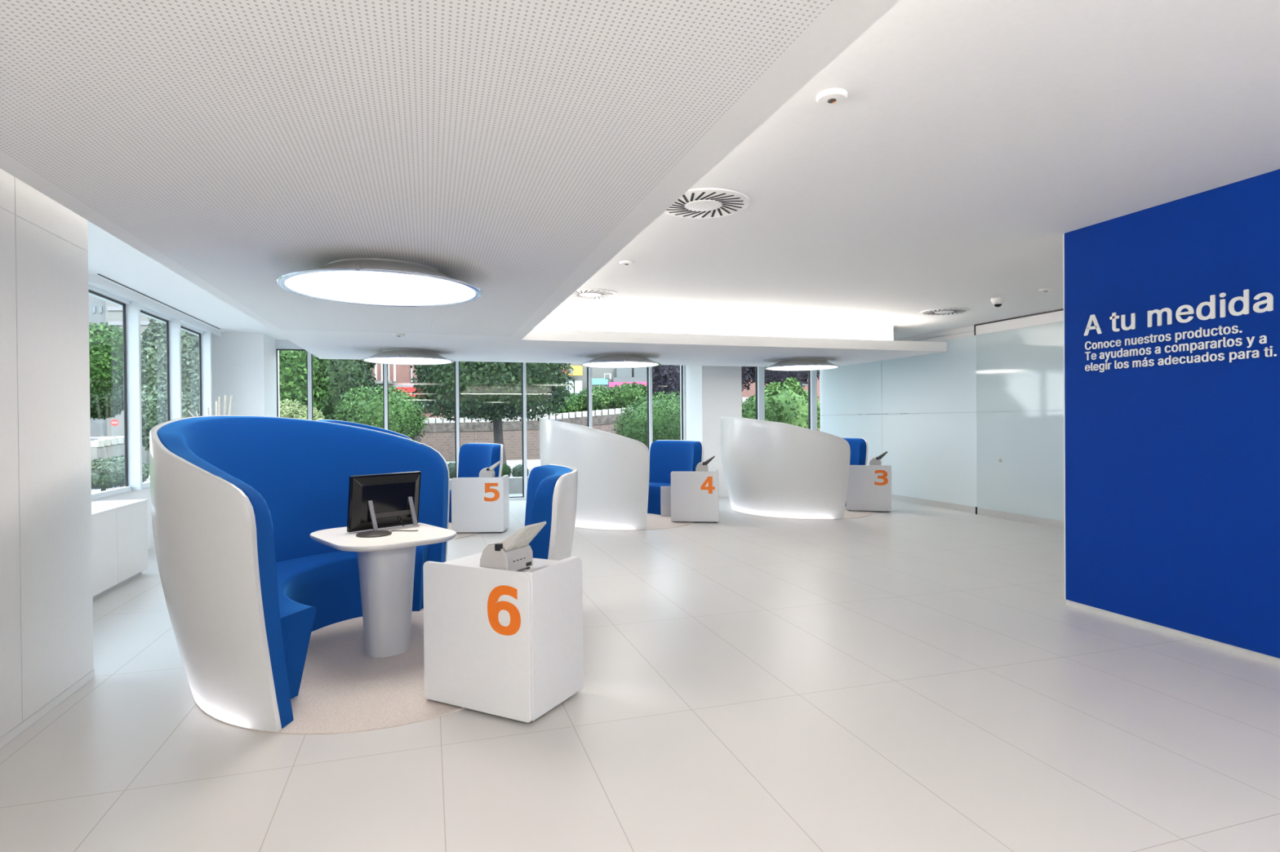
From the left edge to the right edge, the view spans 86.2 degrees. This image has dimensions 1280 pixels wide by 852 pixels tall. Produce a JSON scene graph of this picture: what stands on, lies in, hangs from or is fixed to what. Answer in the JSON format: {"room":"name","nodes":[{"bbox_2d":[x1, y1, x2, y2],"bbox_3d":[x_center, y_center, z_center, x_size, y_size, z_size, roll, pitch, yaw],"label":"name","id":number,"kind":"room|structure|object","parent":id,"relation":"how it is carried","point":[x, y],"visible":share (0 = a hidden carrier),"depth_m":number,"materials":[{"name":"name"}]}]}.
{"room":"bank branch","nodes":[
{"label":"bank branch","id":0,"kind":"room"},
{"bbox_2d":[0,168,93,737],"bbox_3d":[-1.899,0.034,-1.289,0.710,2.860,10.660,-1,0,-17],"label":"wall","id":1,"kind":"structure","parent":0,"point":[46,601],"depth_m":3.41,"materials":[{"name":"white paint"}]},
{"bbox_2d":[0,669,94,750],"bbox_3d":[-1.547,1.437,-1.175,0.006,0.047,10.660,-1,0,-17],"label":"baseboard","id":2,"kind":"structure","parent":1,"relation":"attached to","point":[33,718],"depth_m":3.40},
{"bbox_2d":[212,332,279,417],"bbox_3d":[-6.332,-0.011,11.046,0.720,2.860,1.150,-1,0,-17],"label":"column","id":3,"kind":"structure","parent":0,"point":[244,364],"depth_m":10.53,"materials":[{"name":"white paint"}]},
{"bbox_2d":[88,284,142,500],"bbox_3d":[-5.328,-0.321,6.841,0.145,2.050,1.285,-1,0,-17],"label":"window","id":4,"kind":"structure","parent":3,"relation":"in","point":[131,309],"depth_m":7.41,"materials":[{"name":"white metal"}]},
{"bbox_2d":[91,486,155,549],"bbox_3d":[-4.078,1.090,2.353,0.180,0.735,18.900,-1,0,-17],"label":"sill","id":5,"kind":"structure","parent":3,"relation":"attached to","point":[144,494],"depth_m":7.83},
{"bbox_2d":[88,273,221,337],"bbox_3d":[-5.809,-1.388,8.062,0.300,0.075,4.850,-1,0,-17],"label":"trim","id":6,"kind":"structure","parent":3,"relation":"attached to","point":[93,281],"depth_m":7.69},
{"bbox_2d":[140,306,182,488],"bbox_3d":[-5.708,-0.326,8.066,0.145,2.050,1.280,-1,0,-17],"label":"window","id":7,"kind":"structure","parent":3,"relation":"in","point":[172,326],"depth_m":8.63,"materials":[{"name":"white metal"}]},
{"bbox_2d":[180,322,212,416],"bbox_3d":[-6.087,-0.331,9.291,0.145,2.050,1.285,-1,0,-17],"label":"window","id":8,"kind":"structure","parent":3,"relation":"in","point":[204,337],"depth_m":9.85,"materials":[{"name":"white metal"}]},
{"bbox_2d":[211,336,213,415],"bbox_3d":[-6.394,-0.334,10.146,0.065,2.050,0.530,-1,0,-17],"label":"window","id":9,"kind":"structure","parent":3,"relation":"in","point":[211,336],"depth_m":10.37,"materials":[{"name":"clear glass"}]},
{"bbox_2d":[275,339,300,347],"bbox_3d":[-1.182,-1.436,13.091,10.355,0.120,0.280,-1,0,-17],"label":"trim","id":10,"kind":"structure","parent":3,"relation":"attached to","point":[279,343],"depth_m":11.47,"materials":[{"name":"white paint"}]},
{"bbox_2d":[275,346,311,420],"bbox_3d":[-5.835,0.042,11.567,0.535,2.740,0.150,-1,0,-17],"label":"window","id":11,"kind":"structure","parent":3,"relation":"in","point":[291,348],"depth_m":11.56,"materials":[{"name":"white metal"}]},
{"bbox_2d":[0,0,946,366],"bbox_3d":[1.913,-1.242,3.441,8.825,0.432,17.250,-1,0,-17],"label":"ceiling","id":12,"kind":"structure","parent":0,"point":[510,150],"depth_m":2.36,"materials":[{"name":"white paint"}]},
{"bbox_2d":[276,257,482,306],"bbox_3d":[-1.649,-0.935,4.416,1.232,0.140,1.232,-1,0,-17],"label":"ceiling lamp","id":13,"kind":"object","parent":12,"relation":"attached to","point":[359,281],"visible":1,"depth_m":4.21,"materials":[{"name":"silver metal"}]},
{"bbox_2d":[284,271,475,305],"bbox_3d":[-1.649,-0.872,4.417,1.150,0.014,1.150,-1,0,-17],"label":"diffuser","id":14,"kind":"object","parent":13,"relation":"attached to","point":[359,287],"depth_m":4.30,"materials":[{"name":"white plastic"}]},
{"bbox_2d":[392,333,404,337],"bbox_3d":[-2.670,-1.004,7.575,0.133,0.028,0.133,-1,0,-17],"label":"smoke detector","id":15,"kind":"object","parent":12,"relation":"attached to","point":[398,335],"visible":1,"depth_m":7.53,"materials":[{"name":"white plastic"}]},
{"bbox_2d":[360,349,454,364],"bbox_3d":[-3.196,-0.955,9.444,1.232,0.140,1.232,-1,0,-17],"label":"ceiling lamp","id":16,"kind":"object","parent":12,"relation":"attached to","point":[393,357],"visible":1,"depth_m":9.15,"materials":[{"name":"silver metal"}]},
{"bbox_2d":[364,357,451,364],"bbox_3d":[-3.196,-0.892,9.444,1.150,0.014,1.150,-1,0,-17],"label":"diffuser","id":17,"kind":"object","parent":16,"relation":"attached to","point":[393,361],"depth_m":9.34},
{"bbox_2d":[579,354,661,368],"bbox_3d":[-0.292,-0.985,10.343,1.232,0.140,1.232,-1,0,-17],"label":"ceiling lamp","id":18,"kind":"object","parent":12,"relation":"attached to","point":[607,361],"visible":1,"depth_m":10.04,"materials":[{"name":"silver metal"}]},
{"bbox_2d":[582,361,658,367],"bbox_3d":[-0.292,-0.921,10.343,1.150,0.014,1.150,-1,0,-17],"label":"diffuser","id":19,"kind":"object","parent":18,"relation":"attached to","point":[588,364],"depth_m":10.18,"materials":[{"name":"white plastic"}]},
{"bbox_2d":[763,358,840,371],"bbox_3d":[2.659,-1.015,11.257,1.232,0.140,1.232,-1,0,-17],"label":"ceiling lamp","id":20,"kind":"object","parent":12,"relation":"attached to","point":[794,364],"visible":1,"depth_m":10.95,"materials":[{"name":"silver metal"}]},
{"bbox_2d":[766,365,837,370],"bbox_3d":[2.660,-0.951,11.257,1.150,0.014,1.150,-1,0,-17],"label":"diffuser","id":21,"kind":"object","parent":20,"relation":"attached to","point":[771,367],"depth_m":11.16,"materials":[{"name":"white plastic"}]},
{"bbox_2d":[0,497,1279,851],"bbox_3d":[1.547,1.461,4.097,11.850,0.120,18.900,-1,0,-17],"label":"floor","id":22,"kind":"structure","parent":0,"point":[909,677],"depth_m":3.14,"materials":[{"name":"tile"}]},
{"bbox_2d":[91,499,148,599],"bbox_3d":[-4.575,1.083,5.125,0.501,0.722,3.090,-1,0,-17],"label":"cabinet","id":23,"kind":"object","parent":22,"relation":"on","point":[119,528],"visible":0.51,"depth_m":6.06,"materials":[{"name":"white laminate"}]},
{"bbox_2d":[188,395,232,416],"bbox_3d":[-5.423,0.517,8.660,0.468,1.821,0.280,-1,0,-36],"label":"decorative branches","id":24,"kind":"object","parent":22,"relation":"on","point":[225,396],"visible":0.1,"depth_m":8.72,"materials":[{"name":"white wood"}]},
{"bbox_2d":[194,608,464,734],"bbox_3d":[-1.598,1.422,4.295,2.000,0.006,2.270,-1,0,-17],"label":"round rug","id":25,"kind":"object","parent":22,"relation":"on","point":[344,689],"visible":0.28,"depth_m":3.72,"materials":[{"name":"carpet"}]},
{"bbox_2d":[149,415,449,732],"bbox_3d":[-2.208,0.674,4.330,1.175,1.496,2.581,0,0,3],"label":"sofa","id":26,"kind":"object","parent":25,"relation":"on","point":[237,501],"visible":0.88,"depth_m":3.46,"materials":[{"name":"blue fabric"}]},
{"bbox_2d":[309,522,456,657],"bbox_3d":[-1.641,1.052,4.385,0.740,0.733,0.890,-1,1,-42],"label":"table","id":27,"kind":"object","parent":25,"relation":"on","point":[386,564],"visible":0.88,"depth_m":4.20,"materials":[{"name":"white plastic"}]},
{"bbox_2d":[346,471,421,537],"bbox_3d":[-1.610,0.499,4.453,0.306,0.370,0.520,0,0,41],"label":"computer monitor","id":28,"kind":"object","parent":27,"relation":"on","point":[375,502],"visible":1,"depth_m":4.47,"materials":[{"name":"black plastic"}]},
{"bbox_2d":[422,552,583,723],"bbox_3d":[-0.710,1.055,3.587,0.672,0.722,0.477,0,0,27],"label":"base cabinet","id":29,"kind":"object","parent":25,"relation":"on","point":[504,643],"visible":0.99,"depth_m":3.38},
{"bbox_2d":[443,552,557,573],"bbox_3d":[-0.733,0.738,3.592,0.622,0.024,0.424,0,0,27],"label":"desk top","id":30,"kind":"object","parent":29,"relation":"attached to","point":[473,560],"depth_m":3.60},
{"bbox_2d":[480,521,546,571],"bbox_3d":[-0.628,0.603,3.421,0.276,0.246,0.220,0,0,27],"label":"scanner","id":31,"kind":"object","parent":29,"relation":"on","point":[515,553],"visible":0.94,"depth_m":3.36,"materials":[{"name":"white plastic"}]},
{"bbox_2d":[524,463,577,560],"bbox_3d":[-0.729,0.844,4.436,0.664,1.130,1.255,-1,0,-12],"label":"armchair","id":32,"kind":"object","parent":25,"relation":"on","point":[552,489],"visible":0.44,"depth_m":3.94,"materials":[{"name":"blue fabric"}]},
{"bbox_2d":[311,353,387,430],"bbox_3d":[-5.002,0.034,11.825,1.210,2.740,0.150,-1,0,-17],"label":"window","id":33,"kind":"structure","parent":22,"relation":"on","point":[384,366],"depth_m":11.92,"materials":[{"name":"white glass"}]},
{"bbox_2d":[386,361,459,477],"bbox_3d":[-3.846,0.022,12.183,1.210,2.740,0.150,-1,0,-17],"label":"window","id":34,"kind":"structure","parent":22,"relation":"on","point":[455,363],"depth_m":12.28,"materials":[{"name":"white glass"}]},
{"bbox_2d":[448,522,482,539],"bbox_3d":[-3.095,1.401,9.296,2.000,0.006,2.270,-1,0,-35],"label":"round rug","id":35,"kind":"object","parent":22,"relation":"on","point":[463,535],"visible":0.08,"depth_m":8.82,"materials":[{"name":"carpet"}]},
{"bbox_2d":[315,419,411,439],"bbox_3d":[-3.689,0.654,9.149,1.175,1.496,2.581,-1,0,-14],"label":"sofa","id":36,"kind":"object","parent":35,"relation":"on","point":[356,424],"visible":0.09,"depth_m":9.99,"materials":[{"name":"blue fabric"}]},
{"bbox_2d":[448,443,502,522],"bbox_3d":[-2.386,0.822,9.818,0.664,1.130,1.255,-1,0,-39],"label":"armchair","id":37,"kind":"object","parent":35,"relation":"on","point":[473,457],"visible":0.4,"depth_m":10.02,"materials":[{"name":"blue fabric"}]},
{"bbox_2d":[451,475,509,533],"bbox_3d":[-2.118,1.030,9.117,0.672,0.722,0.477,0,0,-2],"label":"base cabinet","id":38,"kind":"object","parent":35,"relation":"on","point":[478,504],"visible":0.9,"depth_m":8.88,"materials":[{"name":"white laminate"}]},
{"bbox_2d":[479,460,502,477],"bbox_3d":[-1.967,0.578,9.013,0.276,0.246,0.220,0,0,-2],"label":"scanner","id":39,"kind":"object","parent":38,"relation":"on","point":[486,472],"visible":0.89,"depth_m":8.91,"materials":[{"name":"white plastic"}]},
{"bbox_2d":[458,362,527,501],"bbox_3d":[-2.693,0.010,12.540,1.205,2.740,0.150,-1,0,-17],"label":"window","id":40,"kind":"structure","parent":22,"relation":"on","point":[523,497],"depth_m":12.64,"materials":[{"name":"white metal"}]},
{"bbox_2d":[525,362,592,457],"bbox_3d":[-1.523,-0.002,12.902,1.245,2.740,0.150,-1,0,-17],"label":"window","id":41,"kind":"structure","parent":22,"relation":"on","point":[589,411],"depth_m":13.01,"materials":[{"name":"white metal"}]},
{"bbox_2d":[576,513,694,530],"bbox_3d":[-0.253,1.373,10.124,2.000,0.006,2.270,-1,0,-39],"label":"round rug","id":42,"kind":"object","parent":22,"relation":"on","point":[654,522],"visible":0.36,"depth_m":9.60,"materials":[{"name":"carpet"}]},
{"bbox_2d":[539,417,649,529],"bbox_3d":[-0.834,0.626,9.930,1.175,1.496,2.581,-1,0,-19],"label":"booth","id":43,"kind":"object","parent":42,"relation":"on","point":[613,469],"visible":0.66,"depth_m":9.00,"materials":[{"name":"white plastic"}]},
{"bbox_2d":[647,440,704,516],"bbox_3d":[0.474,0.794,10.620,0.664,1.130,1.255,-1,0,-37],"label":"armchair","id":44,"kind":"object","parent":42,"relation":"on","point":[666,456],"visible":0.63,"depth_m":10.64,"materials":[{"name":"blue fabric"}]},
{"bbox_2d":[671,469,719,522],"bbox_3d":[0.799,1.002,9.898,0.672,0.722,0.477,0,0,7],"label":"base cabinet","id":45,"kind":"object","parent":42,"relation":"on","point":[694,495],"visible":1,"depth_m":9.66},
{"bbox_2d":[695,456,715,471],"bbox_3d":[0.932,0.549,9.771,0.276,0.246,0.220,0,0,7],"label":"scanner","id":46,"kind":"object","parent":45,"relation":"on","point":[701,467],"visible":0.94,"depth_m":9.67,"materials":[{"name":"white plastic"}]},
{"bbox_2d":[646,366,653,453],"bbox_3d":[-0.352,-0.014,13.265,1.205,2.740,0.150,-1,0,-17],"label":"window","id":47,"kind":"structure","parent":22,"relation":"on","point":[649,370],"depth_m":13.37,"materials":[{"name":"metal"}]},
{"bbox_2d":[680,365,685,439],"bbox_3d":[0.556,-0.023,13.546,0.697,2.740,0.150,-1,0,-17],"label":"window","id":48,"kind":"structure","parent":22,"relation":"on","point":[682,367],"depth_m":13.61,"materials":[{"name":"metal"}]},
{"bbox_2d":[680,365,742,497],"bbox_3d":[1.380,-0.089,13.435,0.813,2.860,1.150,-1,0,-17],"label":"column","id":49,"kind":"structure","parent":22,"relation":"on","point":[713,393],"depth_m":12.88,"materials":[{"name":"white paint"}]},
{"bbox_2d":[755,366,764,420],"bbox_3d":[2.107,-0.039,14.026,0.925,2.740,0.150,-1,0,-17],"label":"window","id":50,"kind":"structure","parent":22,"relation":"on","point":[759,371],"depth_m":14.08,"materials":[{"name":"metal"}]},
{"bbox_2d":[732,506,872,519],"bbox_3d":[2.561,1.344,10.974,2.000,0.006,2.270,-1,1,-42],"label":"round rug","id":51,"kind":"object","parent":22,"relation":"on","point":[852,513],"visible":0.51,"depth_m":10.35,"materials":[{"name":"carpet"}]},
{"bbox_2d":[720,417,850,519],"bbox_3d":[1.991,0.598,10.751,1.175,1.496,2.581,-1,0,-22],"label":"booth","id":52,"kind":"object","parent":51,"relation":"on","point":[775,469],"visible":1,"depth_m":9.94,"materials":[{"name":"white plastic"}]},
{"bbox_2d":[841,437,868,506],"bbox_3d":[3.211,0.765,11.568,1.255,1.130,0.664,0,1,45],"label":"armchair","id":53,"kind":"object","parent":51,"relation":"on","point":[859,446],"visible":0.12,"depth_m":11.25,"materials":[{"name":"blue fabric"}]},
{"bbox_2d":[845,463,891,511],"bbox_3d":[3.628,0.972,10.890,0.672,0.722,0.477,0,0,16],"label":"base cabinet","id":54,"kind":"object","parent":51,"relation":"on","point":[869,486],"visible":0.87,"depth_m":10.66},
{"bbox_2d":[868,451,887,465],"bbox_3d":[3.741,0.520,10.744,0.276,0.246,0.220,0,0,16],"label":"scanner","id":55,"kind":"object","parent":54,"relation":"on","point":[874,460],"visible":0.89,"depth_m":10.66,"materials":[{"name":"white plastic"}]},
{"bbox_2d":[87,0,1279,339],"bbox_3d":[1.546,-1.559,4.084,12.200,0.200,19.100,-1,0,-17],"label":"ceiling","id":56,"kind":"structure","parent":0,"point":[967,137],"depth_m":3.82,"materials":[{"name":"white paint"}]},
{"bbox_2d":[97,273,219,328],"bbox_3d":[-5.633,-1.426,8.247,0.017,0.004,3.900,-1,0,-17],"label":"ceiling vent","id":57,"kind":"object","parent":56,"relation":"in","point":[97,273],"visible":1,"depth_m":7.61,"materials":[{"name":"white metal"}]},
{"bbox_2d":[569,288,617,299],"bbox_3d":[-0.548,-1.457,7.571,0.600,0.016,0.600,-1,0,-17],"label":"ceiling vent","id":58,"kind":"object","parent":56,"relation":"in","point":[585,293],"visible":0.9,"depth_m":7.52,"materials":[{"name":"white metal"}]},
{"bbox_2d":[619,260,633,265],"bbox_3d":[-0.118,-1.446,6.082,0.126,0.026,0.126,-1,0,-17],"label":"smoke detector","id":59,"kind":"object","parent":56,"relation":"attached to","point":[623,262],"visible":1,"depth_m":6.04,"materials":[{"name":"white plastic"}]},
{"bbox_2d":[663,187,750,218],"bbox_3d":[0.413,-1.445,4.467,0.600,0.016,0.600,-1,0,-17],"label":"ceiling vent","id":60,"kind":"object","parent":56,"relation":"in","point":[702,202],"visible":0.92,"depth_m":4.43,"materials":[{"name":"white metal"}]},
{"bbox_2d":[816,88,847,106],"bbox_3d":[0.839,-1.431,2.992,0.133,0.030,0.133,-1,0,-17],"label":"smoke detector","id":61,"kind":"object","parent":56,"relation":"attached to","point":[831,96],"visible":1,"depth_m":2.97,"materials":[{"name":"white plastic"}]},
{"bbox_2d":[920,307,969,315],"bbox_3d":[4.002,-1.503,9.001,0.600,0.016,0.600,-1,0,-17],"label":"ceiling vent","id":62,"kind":"object","parent":56,"relation":"in","point":[942,311],"visible":1,"depth_m":8.93,"materials":[{"name":"white metal"}]},
{"bbox_2d":[991,297,1004,306],"bbox_3d":[4.213,-1.453,8.052,0.150,0.107,0.150,-1,0,-17],"label":"dome camera","id":63,"kind":"object","parent":56,"relation":"attached to","point":[997,301],"visible":1,"depth_m":8.01,"materials":[{"name":"white plastic"}]},
{"bbox_2d":[1039,288,1053,292],"bbox_3d":[4.460,-1.492,7.521,0.133,0.028,0.133,-1,0,-17],"label":"smoke detector","id":64,"kind":"object","parent":56,"relation":"attached to","point":[1043,290],"visible":1,"depth_m":7.48,"materials":[{"name":"white plastic"}]},
{"bbox_2d":[819,325,977,513],"bbox_3d":[4.484,-0.107,12.423,0.072,2.860,4.360,-1,0,-17],"label":"wall partition","id":65,"kind":"structure","parent":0,"point":[920,410],"depth_m":11.56,"materials":[{"name":"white glass"}]},
{"bbox_2d":[808,370,817,430],"bbox_3d":[3.134,-0.049,14.344,1.225,2.740,0.150,-1,0,-17],"label":"window","id":66,"kind":"structure","parent":65,"relation":"in","point":[812,375],"depth_m":14.44,"materials":[{"name":"metal"}]},
{"bbox_2d":[1062,168,1279,658],"bbox_3d":[4.187,-0.063,2.799,0.311,2.818,5.270,-1,0,-17],"label":"wall","id":67,"kind":"structure","parent":0,"point":[1171,309],"depth_m":4.45,"materials":[{"name":"blue paint"}]},
{"bbox_2d":[1066,600,1279,665],"bbox_3d":[4.201,1.367,2.807,0.280,0.042,5.265,-1,0,-17],"label":"baseboard","id":68,"kind":"structure","parent":67,"relation":"attached to","point":[1251,654],"depth_m":4.48,"materials":[{"name":"metal"}]},
{"bbox_3d":[7.594,-0.067,2.300,0.120,2.860,11.900,-1,0,-17],"label":"wall","id":69,"kind":"structure","parent":0,"visible":0},
{"bbox_2d":[973,308,1064,528],"bbox_3d":[5.429,-0.093,9.148,0.055,2.858,2.465,-1,0,-17],"label":"door","id":70,"kind":"structure","parent":69,"relation":"in","point":[1020,360],"depth_m":9.52,"materials":[{"name":"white glass"}]},
{"label":"outside","id":71,"kind":"structure","parent":0,"visible":0},
{"bbox_3d":[-74.502,2.863,64.873,76.000,0.320,52.000,-1,0,-17],"label":"street","id":72,"kind":"object","parent":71,"visible":0},
{"bbox_2d":[90,435,124,440],"bbox_3d":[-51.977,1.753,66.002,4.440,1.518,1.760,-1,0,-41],"label":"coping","id":73,"kind":"object","parent":72,"relation":"on","point":[92,438],"visible":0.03,"depth_m":65.40,"materials":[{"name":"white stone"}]},
{"bbox_2d":[110,419,119,437],"bbox_3d":[-46.841,0.956,61.036,0.600,3.094,0.110,-1,0,-37],"label":"road sign","id":74,"kind":"object","parent":72,"relation":"on","point":[114,423],"visible":0.85,"depth_m":61.01,"materials":[{"name":"red metal"}]},
{"bbox_2d":[88,294,150,437],"bbox_3d":[-55.558,-12.997,74.864,17.817,31.200,14.695,-1,0,-17],"label":"apartment block","id":75,"kind":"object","parent":72,"relation":"on","point":[100,310],"visible":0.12,"depth_m":70.03,"materials":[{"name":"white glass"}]},
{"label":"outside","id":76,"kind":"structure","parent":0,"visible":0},
{"bbox_2d":[90,461,455,475],"bbox_3d":[3.787,1.262,65.561,74.000,0.240,97.000,-1,0,-17],"label":"ground","id":77,"kind":"structure","parent":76,"point":[148,465],"depth_m":26.26,"materials":[{"name":"grey"}]},
{"bbox_2d":[90,472,124,491],"bbox_3d":[-10.208,1.235,13.026,0.767,0.707,1.359,-1,0,-17],"label":"shrub","id":78,"kind":"object","parent":77,"relation":"on","point":[103,482],"visible":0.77,"depth_m":12.77,"materials":[{"name":"green plant"}]},
{"bbox_2d":[90,436,150,464],"bbox_3d":[-20.450,1.007,27.640,0.843,1.239,3.444,0,0,21],"label":"wall","id":79,"kind":"structure","parent":77,"relation":"on","point":[110,447],"depth_m":26.67,"materials":[{"name":"concrete"}]},
{"bbox_2d":[140,317,167,450],"bbox_3d":[-16.378,-1.625,23.590,2.098,6.388,3.166,-1,0,-40],"label":"tree","id":80,"kind":"object","parent":77,"relation":"on","point":[153,392],"visible":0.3,"depth_m":23.13,"materials":[{"name":"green plant"}]},
{"bbox_2d":[160,329,199,421],"bbox_3d":[-12.950,-1.163,19.987,1.727,5.455,1.731,0,0,27],"label":"tree","id":81,"kind":"object","parent":77,"relation":"on","point":[189,342],"visible":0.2,"depth_m":19.37,"materials":[{"name":"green plant"}]},
{"bbox_2d":[316,359,378,420],"bbox_3d":[-12.233,-1.698,27.558,3.378,6.416,3.460,0,0,8],"label":"evergreen tree","id":82,"kind":"object","parent":77,"relation":"on","point":[348,374],"visible":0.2,"depth_m":26.51,"materials":[{"name":"green plant"}]},
{"bbox_2d":[367,363,466,417],"bbox_3d":[-14.439,-3.086,44.992,8.543,9.300,5.987,0,0,0],"label":"house","id":83,"kind":"structure","parent":77,"relation":"on","point":[398,376],"depth_m":42.98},
{"bbox_2d":[449,476,528,493],"bbox_3d":[-1.171,1.284,14.639,11.600,0.460,0.250,-1,0,-17],"label":"wall","id":84,"kind":"structure","parent":77,"relation":"on","point":[515,484],"depth_m":14.08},
{"bbox_2d":[418,396,749,461],"bbox_3d":[-2.459,0.043,29.180,19.831,2.854,0.422,0,0,0],"label":"wall","id":85,"kind":"structure","parent":77,"relation":"on","point":[439,434],"depth_m":29.00,"materials":[{"name":"brick"}]},
{"bbox_2d":[554,382,654,417],"bbox_3d":[-1.016,-1.127,30.991,6.101,1.824,1.941,0,0,0],"label":"hedge","id":86,"kind":"object","parent":85,"relation":"on","point":[602,398],"visible":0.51,"depth_m":30.39,"materials":[{"name":"green plant"}]},
{"bbox_2d":[544,363,653,416],"bbox_3d":[-0.650,-2.724,48.945,11.952,8.300,6.086,0,0,0],"label":"building","id":87,"kind":"structure","parent":77,"relation":"on","point":[608,378],"depth_m":46.60,"materials":[{"name":"white"}]},
{"bbox_2d":[604,374,609,378],"bbox_3d":[-2.193,-3.336,45.973,0.292,0.274,0.050,0,0,0],"label":"fan grille","id":88,"kind":"object","parent":87,"relation":"attached to","point":[606,376],"depth_m":45.95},
{"bbox_2d":[742,373,820,431],"bbox_3d":[10.401,-3.297,46.391,10.140,9.300,5.186,0,0,0],"label":"house","id":89,"kind":"structure","parent":77,"relation":"on","point":[745,393],"depth_m":43.99,"materials":[{"name":"red brick"}]},
{"bbox_3d":[-1.495,1.360,15.690,11.600,0.300,1.950,-1,0,-17],"label":"planting bed","id":90,"kind":"object","parent":77,"relation":"on","visible":0},
{"bbox_2d":[447,462,455,479],"bbox_3d":[-4.163,0.991,15.203,0.392,0.393,0.390,-1,0,-17],"label":"bush","id":91,"kind":"object","parent":90,"relation":"on","point":[451,467],"visible":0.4,"depth_m":15.08,"materials":[{"name":"green plant"}]},
{"bbox_2d":[501,463,511,477],"bbox_3d":[-3.002,1.001,14.998,0.400,0.385,0.390,-1,0,-17],"label":"bush","id":92,"kind":"object","parent":90,"relation":"on","point":[506,470],"visible":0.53,"depth_m":14.90,"materials":[{"name":"green plant"}]},
{"bbox_2d":[511,464,528,477],"bbox_3d":[-2.627,1.026,15.000,0.389,0.390,0.377,0,0,35],"label":"bush","id":93,"kind":"object","parent":90,"relation":"on","point":[517,470],"visible":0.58,"depth_m":14.89,"materials":[{"name":"green plant"}]},
{"bbox_2d":[611,390,680,446],"bbox_3d":[0.615,0.160,16.494,2.650,2.063,2.459,-1,1,-43],"label":"bush","id":94,"kind":"object","parent":90,"relation":"on","point":[666,413],"visible":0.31,"depth_m":15.75,"materials":[{"name":"green plant"}]},
{"bbox_2d":[742,377,820,431],"bbox_3d":[3.304,-0.236,16.290,2.325,1.879,1.790,0,0,-5],"label":"shrub","id":95,"kind":"object","parent":90,"relation":"on","point":[787,402],"visible":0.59,"depth_m":15.77,"materials":[{"name":"green plant"}]},
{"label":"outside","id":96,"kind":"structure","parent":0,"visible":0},
{"bbox_3d":[-60.160,2.088,18.538,76.000,0.240,45.000,-1,0,-17],"label":"ground","id":97,"kind":"structure","parent":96,"visible":0},
{"bbox_2d":[88,321,123,395],"bbox_3d":[-23.749,-1.493,30.011,2.759,6.161,2.734,-1,1,-45],"label":"street tree","id":98,"kind":"object","parent":97,"relation":"on","point":[105,342],"visible":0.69,"depth_m":29.47,"materials":[{"name":"green plant"}]},
{"bbox_2d":[89,387,124,421],"bbox_3d":[-31.596,-0.612,39.978,2.908,4.397,2.924,-1,1,-42],"label":"street tree","id":99,"kind":"object","parent":97,"relation":"on","point":[109,405],"visible":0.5,"depth_m":39.48,"materials":[{"name":"green plant"}]},
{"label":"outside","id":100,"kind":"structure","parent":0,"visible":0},
{"bbox_2d":[91,469,532,493],"bbox_3d":[4.706,1.398,22.035,38.000,0.040,6.300,-1,0,-17],"label":"road","id":101,"kind":"structure","parent":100,"point":[94,491],"depth_m":17.25,"materials":[{"name":"grey asphalt"}]},
{"bbox_2d":[90,455,150,487],"bbox_3d":[-12.567,1.140,16.644,4.983,0.888,1.006,0,1,43],"label":"shrub","id":102,"kind":"object","parent":101,"relation":"on","point":[116,464],"visible":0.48,"depth_m":16.68,"materials":[{"name":"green plant"}]},
{"bbox_2d":[280,399,324,420],"bbox_3d":[-8.623,0.431,17.005,1.575,2.237,1.274,-1,0,-17],"label":"shrub","id":103,"kind":"object","parent":101,"relation":"on","point":[296,411],"visible":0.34,"depth_m":16.73,"materials":[{"name":"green plant"}]},
{"bbox_2d":[279,350,333,411],"bbox_3d":[-10.363,-1.472,20.197,2.621,6.028,3.129,0,0,24],"label":"evergreen tree","id":104,"kind":"object","parent":101,"relation":"on","point":[292,364],"visible":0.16,"depth_m":19.36,"materials":[{"name":"green plant"}]},
{"bbox_2d":[333,382,427,443],"bbox_3d":[-6.167,0.262,16.056,2.313,2.546,1.871,0,0,11],"label":"round bush","id":105,"kind":"object","parent":101,"relation":"on","point":[362,406],"visible":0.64,"depth_m":15.61,"materials":[{"name":"green plant"}]},
{"bbox_2d":[408,361,574,464],"bbox_3d":[-4.791,-1.029,21.983,5.400,5.065,4.825,-1,0,-17],"label":"tree","id":106,"kind":"object","parent":101,"relation":"on","point":[489,390],"visible":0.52,"depth_m":20.50,"materials":[{"name":"green plant"}]},
{"bbox_2d":[652,364,819,399],"bbox_3d":[3.660,-1.191,24.942,6.990,5.176,4.019,0,0,-3],"label":"tree","id":107,"kind":"object","parent":101,"relation":"on","point":[666,378],"visible":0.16,"depth_m":23.69,"materials":[{"name":"green plant"}]},
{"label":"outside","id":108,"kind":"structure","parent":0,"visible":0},
{"bbox_2d":[146,459,541,479],"bbox_3d":[3.064,1.347,27.336,38.000,0.100,4.800,-1,0,-17],"label":"sidewalk","id":109,"kind":"structure","parent":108,"point":[531,464],"depth_m":25.17,"materials":[{"name":"grey concrete"}]},
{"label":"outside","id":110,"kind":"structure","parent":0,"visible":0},
{"bbox_2d":[509,493,522,497],"bbox_3d":[-0.955,1.447,13.948,11.600,0.140,1.200,-1,0,-17],"label":"terrace","id":111,"kind":"object","parent":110,"point":[520,494],"depth_m":13.79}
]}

